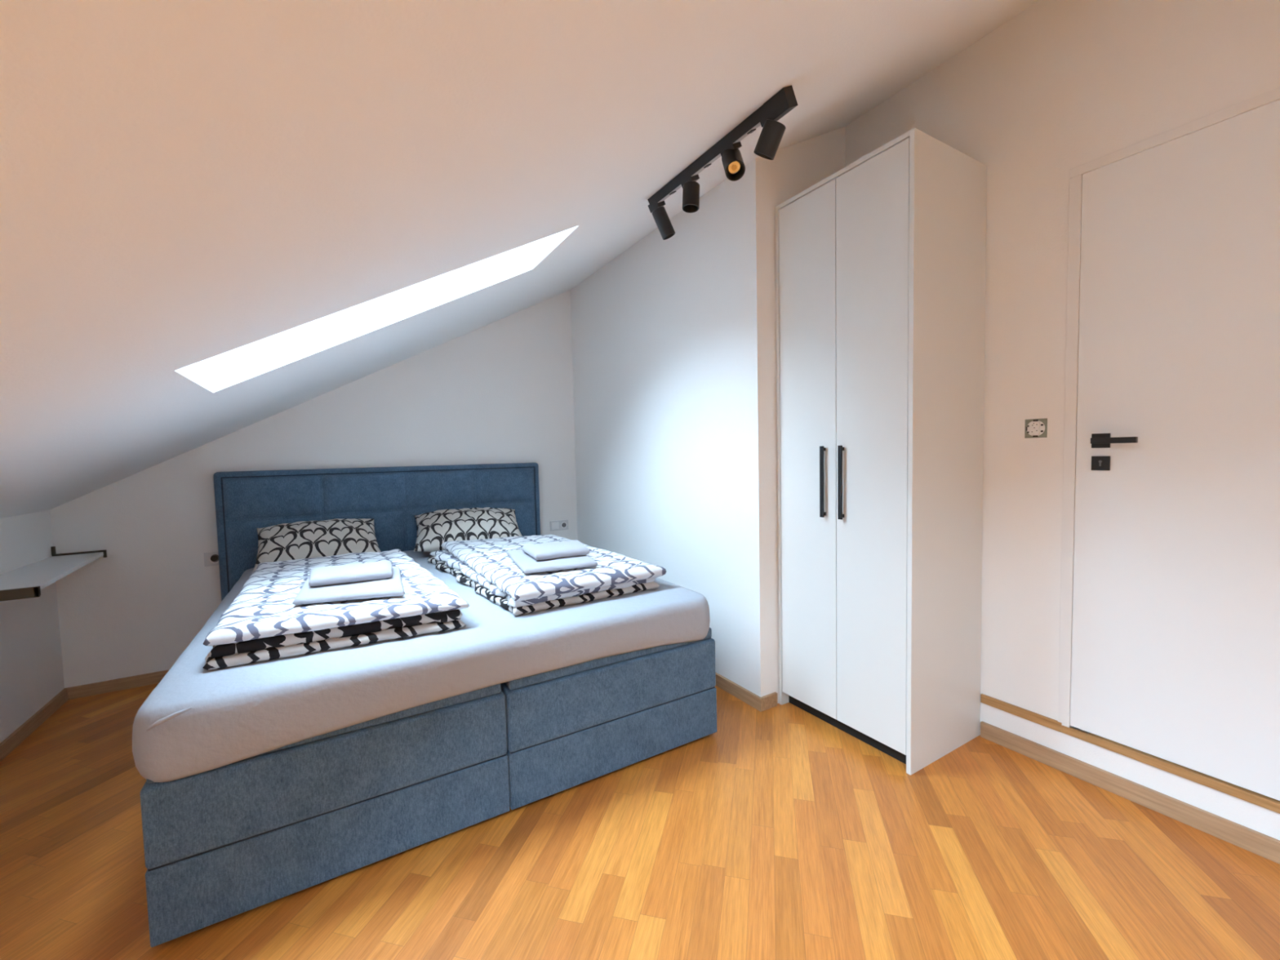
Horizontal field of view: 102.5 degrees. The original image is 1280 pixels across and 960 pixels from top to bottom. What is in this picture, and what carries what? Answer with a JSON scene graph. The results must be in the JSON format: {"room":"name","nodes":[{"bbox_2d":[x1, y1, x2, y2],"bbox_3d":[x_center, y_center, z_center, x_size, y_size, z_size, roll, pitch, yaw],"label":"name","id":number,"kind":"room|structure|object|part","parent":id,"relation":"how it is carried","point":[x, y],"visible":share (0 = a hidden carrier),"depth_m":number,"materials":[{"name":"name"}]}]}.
{"room":"bedroom","nodes":[
{"label":"bedroom","id":0,"kind":"room"},
{"bbox_2d":[0,510,64,742],"bbox_3d":[-1.483,0.753,-0.019,0.120,1.024,6.246,-3,3,-31],"label":"wall","id":1,"kind":"structure","parent":0,"point":[32,673],"depth_m":2.41,"materials":[{"name":"white paint"}]},
{"bbox_2d":[0,687,67,761],"bbox_3d":[-1.413,1.230,0.036,0.014,0.062,6.236,-3,3,-31],"label":"baseboard","id":2,"kind":"structure","parent":1,"relation":"attached to","point":[27,728],"depth_m":2.38,"materials":[{"name":"brown wood"}]},
{"bbox_2d":[0,546,106,601],"bbox_3d":[-2.668,0.395,2.310,0.274,0.084,0.984,-3,3,-31],"label":"wall shelf","id":3,"kind":"object","parent":1,"relation":"attached to","point":[27,581],"visible":1,"depth_m":2.24,"materials":[{"name":"white wood"}]},
{"bbox_2d":[49,289,577,688],"bbox_3d":[-1.864,-0.209,3.420,3.090,2.601,0.120,-3,3,-31],"label":"wall","id":4,"kind":"structure","parent":0,"point":[500,391],"depth_m":3.22,"materials":[{"name":"white paint"}]},
{"bbox_2d":[66,669,169,699],"bbox_3d":[-1.752,1.058,3.458,2.936,0.062,0.014,-3,3,-31],"label":"baseboard","id":5,"kind":"structure","parent":4,"relation":"attached to","point":[109,686],"depth_m":2.79,"materials":[{"name":"brown wood"}]},
{"bbox_2d":[204,551,218,566],"bbox_3d":[-2.457,0.458,3.010,0.152,0.079,0.015,-3,3,-31],"label":"wall socket","id":6,"kind":"object","parent":4,"relation":"attached to","point":[207,562],"visible":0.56,"depth_m":2.98,"materials":[{"name":"white plastic"}]},
{"bbox_2d":[210,554,218,561],"bbox_3d":[-2.469,0.453,2.980,0.040,0.040,0.025,-3,3,-31],"label":"plug","id":7,"kind":"object","parent":6,"relation":"attached to","point":[214,557],"visible":0.95,"depth_m":2.97,"materials":[{"name":"black plastic"}]},
{"bbox_2d":[550,519,568,531],"bbox_3d":[-0.643,0.362,4.098,0.152,0.079,0.015,-3,3,-31],"label":"wall socket","id":8,"kind":"object","parent":4,"relation":"attached to","point":[558,525],"visible":1,"depth_m":4.09,"materials":[{"name":"white plastic"}]},
{"bbox_2d":[0,0,1039,518],"bbox_3d":[0.007,-0.881,0.808,3.910,2.230,6.336,-3,3,-31],"label":"ceiling","id":9,"kind":"structure","parent":0,"point":[219,219],"depth_m":0.92,"materials":[{"name":"white paint"}]},
{"bbox_2d":[647,84,797,239],"bbox_3d":[0.254,-1.056,1.794,0.108,0.170,0.742,-3,3,-29],"label":"track light","id":10,"kind":"object","parent":9,"relation":"attached to","point":[784,101],"visible":1,"depth_m":1.67,"materials":[{"name":"black metal"}]},
{"bbox_3d":[0.238,-1.116,1.778,0.047,0.046,0.725,-3,4,-31],"label":"rail","id":11,"kind":"part","parent":10,"relation":"part of","materials":[{"name":"black metal"}]},
{"bbox_2d":[0,683,1279,959],"bbox_3d":[0.113,1.230,0.954,3.811,0.100,6.476,-3,3,-31],"label":"floor","id":12,"kind":"structure","parent":0,"point":[777,833],"depth_m":1.51,"materials":[{"name":"brown wood"}]},
{"bbox_2d":[139,462,716,947],"bbox_3d":[-1.063,0.531,2.599,1.956,1.175,2.130,-3,3,-31],"label":"bed","id":13,"kind":"object","parent":12,"relation":"on","point":[221,843],"visible":0.51,"depth_m":1.68,"materials":[{"name":"blue fabric"}]},
{"bbox_3d":[-1.601,0.487,3.466,1.930,1.155,0.088,-3,4,-31],"label":"headboard","id":14,"kind":"part","parent":13,"relation":"part of","materials":[{"name":"blue fabric"}]},
{"bbox_3d":[-1.579,0.316,3.415,1.846,0.740,0.031,-3,4,-31],"label":"quilted panel","id":15,"kind":"part","parent":13,"relation":"part of","materials":[{"name":"blue fabric"}]},
{"bbox_2d":[132,550,710,782],"bbox_3d":[-0.981,0.590,2.573,1.846,0.189,2.070,-3,3,-31],"label":"mattress","id":16,"kind":"object","parent":13,"relation":"on","point":[197,719],"visible":0.58,"depth_m":1.56,"materials":[{"name":"grey fabric"}]},
{"bbox_2d":[252,518,380,573],"bbox_3d":[-1.827,0.359,2.932,0.600,0.236,0.420,-3,4,-33],"label":"pillow","id":17,"kind":"object","parent":16,"relation":"on","point":[336,536],"visible":0.76,"depth_m":2.86,"materials":[{"name":"white fabric"}]},
{"bbox_2d":[203,549,469,670],"bbox_3d":[-1.266,0.465,2.188,0.763,0.113,1.336,-3,3,-31],"label":"duvet","id":18,"kind":"object","parent":16,"relation":"on","point":[262,623],"visible":0.78,"depth_m":1.73,"materials":[{"name":"white fabric"}]},
{"bbox_2d":[292,566,404,604],"bbox_3d":[-1.113,0.404,1.994,0.349,0.025,0.500,-3,3,-26],"label":"folded towel","id":19,"kind":"object","parent":18,"relation":"on","point":[393,586],"visible":0.63,"depth_m":1.85,"materials":[{"name":"grey fabric"}]},
{"bbox_2d":[308,560,393,586],"bbox_3d":[-1.153,0.369,2.046,0.307,0.041,0.225,-3,3,-25],"label":"folded towel","id":20,"kind":"object","parent":19,"relation":"on","point":[339,574],"visible":1,"depth_m":1.98,"materials":[{"name":"grey fabric"}]},
{"bbox_2d":[413,506,522,551],"bbox_3d":[-1.121,0.318,3.367,0.660,0.250,0.426,-2,3,-22],"label":"pillow","id":21,"kind":"object","parent":16,"relation":"on","point":[435,528],"visible":0.78,"depth_m":3.26,"materials":[{"name":"white fabric"}]},
{"bbox_2d":[427,534,666,615],"bbox_3d":[-0.571,0.425,2.665,0.802,0.112,1.396,-3,3,-31],"label":"duvet","id":22,"kind":"object","parent":16,"relation":"on","point":[483,565],"visible":0.76,"depth_m":2.22,"materials":[{"name":"white fabric"}]},
{"bbox_2d":[506,549,597,573],"bbox_3d":[-0.424,0.365,2.408,0.340,0.023,0.475,-2,3,-21],"label":"folded towel","id":23,"kind":"object","parent":22,"relation":"on","point":[526,563],"visible":0.59,"depth_m":2.25,"materials":[{"name":"grey fabric"}]},
{"bbox_2d":[521,540,590,560],"bbox_3d":[-0.387,0.330,2.443,0.294,0.041,0.258,-3,3,-26],"label":"folded towel","id":24,"kind":"object","parent":23,"relation":"on","point":[552,550],"visible":1,"depth_m":2.36,"materials":[{"name":"white fabric"}]},
{"bbox_2d":[774,127,986,775],"bbox_3d":[1.026,-0.087,2.273,0.523,2.351,0.662,-3,3,-31],"label":"wardrobe","id":25,"kind":"object","parent":12,"relation":"on","point":[881,261],"visible":1,"depth_m":2.04,"materials":[{"name":"white wood"}]},
{"bbox_3d":[0.869,-0.098,2.554,0.502,2.351,0.018,-3,4,-31],"label":"panel","id":26,"kind":"part","parent":25,"relation":"part of","materials":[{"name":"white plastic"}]},
{"bbox_3d":[0.748,-0.104,2.287,0.018,2.263,0.309,-3,4,-31],"label":"door","id":27,"kind":"part","parent":25,"relation":"part of","materials":[{"name":"white plastic"}]},
{"bbox_3d":[0.784,0.007,2.199,0.024,0.305,0.016,-3,4,-31],"label":"handle","id":28,"kind":"part","parent":25,"relation":"part of","materials":[{"name":"black metal"}]},
{"bbox_3d":[0.831,0.010,2.120,0.024,0.305,0.016,-3,4,-31],"label":"handle","id":29,"kind":"part","parent":25,"relation":"part of","materials":[{"name":"black metal"}]},
{"bbox_3d":[1.009,-1.252,2.217,0.502,0.018,0.626,-3,4,-31],"label":"panel","id":30,"kind":"part","parent":25,"relation":"part of","materials":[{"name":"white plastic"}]},
{"bbox_3d":[0.909,-0.093,2.021,0.018,2.263,0.309,-3,4,-31],"label":"door","id":31,"kind":"part","parent":25,"relation":"part of","materials":[{"name":"white plastic"}]},
{"bbox_3d":[1.201,-0.077,2.003,0.502,2.351,0.018,-3,4,-31],"label":"panel","id":32,"kind":"part","parent":25,"relation":"part of","materials":[{"name":"white plastic"}]},
{"bbox_2d":[570,126,845,703],"bbox_3d":[0.292,-0.448,3.493,0.741,2.976,2.200,-3,3,-31],"label":"wall","id":33,"kind":"structure","parent":0,"point":[674,338],"depth_m":2.72,"materials":[{"name":"white paint"}]},
{"bbox_2d":[715,672,777,711],"bbox_3d":[0.079,1.024,3.337,0.109,0.062,2.080,-3,3,-31],"label":"baseboard","id":34,"kind":"structure","parent":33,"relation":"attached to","point":[762,704],"depth_m":2.50,"materials":[{"name":"brown wood"}]},
{"bbox_2d":[845,0,1279,839],"bbox_3d":[2.194,-0.315,0.938,0.120,2.894,4.166,-3,3,-31],"label":"wall","id":35,"kind":"structure","parent":0,"point":[1059,86],"depth_m":1.94,"materials":[{"name":"white paint"}]},
{"bbox_2d":[1024,417,1047,438],"bbox_3d":[1.508,-0.197,1.960,0.015,0.072,0.072,-3,3,-31],"label":"light switch","id":36,"kind":"object","parent":35,"relation":"attached to","point":[1034,428],"visible":1,"depth_m":1.96,"materials":[{"name":"grey plastic"}]},
{"bbox_2d":[980,720,1279,864],"bbox_3d":[2.343,1.113,0.685,0.016,0.064,3.483,-3,3,-31],"label":"baseboard","id":37,"kind":"structure","parent":35,"relation":"attached to","point":[1260,844],"depth_m":1.73,"materials":[{"name":"brown wood"}]},
{"bbox_2d":[980,693,1279,813],"bbox_3d":[1.800,0.942,1.637,0.072,0.036,1.286,-3,3,-31],"label":"trim","id":38,"kind":"structure","parent":35,"relation":"attached to","point":[1272,804],"depth_m":1.73,"materials":[{"name":"brown wood"}]},
{"bbox_2d":[1057,86,1279,727],"bbox_3d":[1.832,-0.080,1.518,0.086,2.040,0.920,-3,3,-31],"label":"door frame","id":39,"kind":"structure","parent":35,"relation":"attached to","point":[1075,196],"depth_m":1.85,"materials":[{"name":"white wood"}]},
{"bbox_2d":[1070,99,1279,800],"bbox_3d":[1.792,-0.066,1.494,0.100,1.995,0.847,-3,3,-31],"label":"door","id":40,"kind":"structure","parent":35,"relation":"in","point":[1175,634],"depth_m":1.63,"materials":[{"name":"white paint"}]},
{"bbox_3d":[1.614,-0.059,1.799,0.008,0.050,0.050,-3,4,-31],"label":"lock plate","id":41,"kind":"part","parent":40,"relation":"part of","materials":[{"name":"black metal"}]},
{"bbox_3d":[1.612,-0.138,1.796,0.008,0.050,0.050,-3,4,-31],"label":"handle","id":42,"kind":"part","parent":40,"relation":"part of","materials":[{"name":"black metal"}]},
{"bbox_3d":[1.612,-0.135,1.741,0.051,0.020,0.118,-3,4,-31],"label":"lever","id":43,"kind":"part","parent":40,"relation":"part of","materials":[{"name":"black metal"}]}
]}

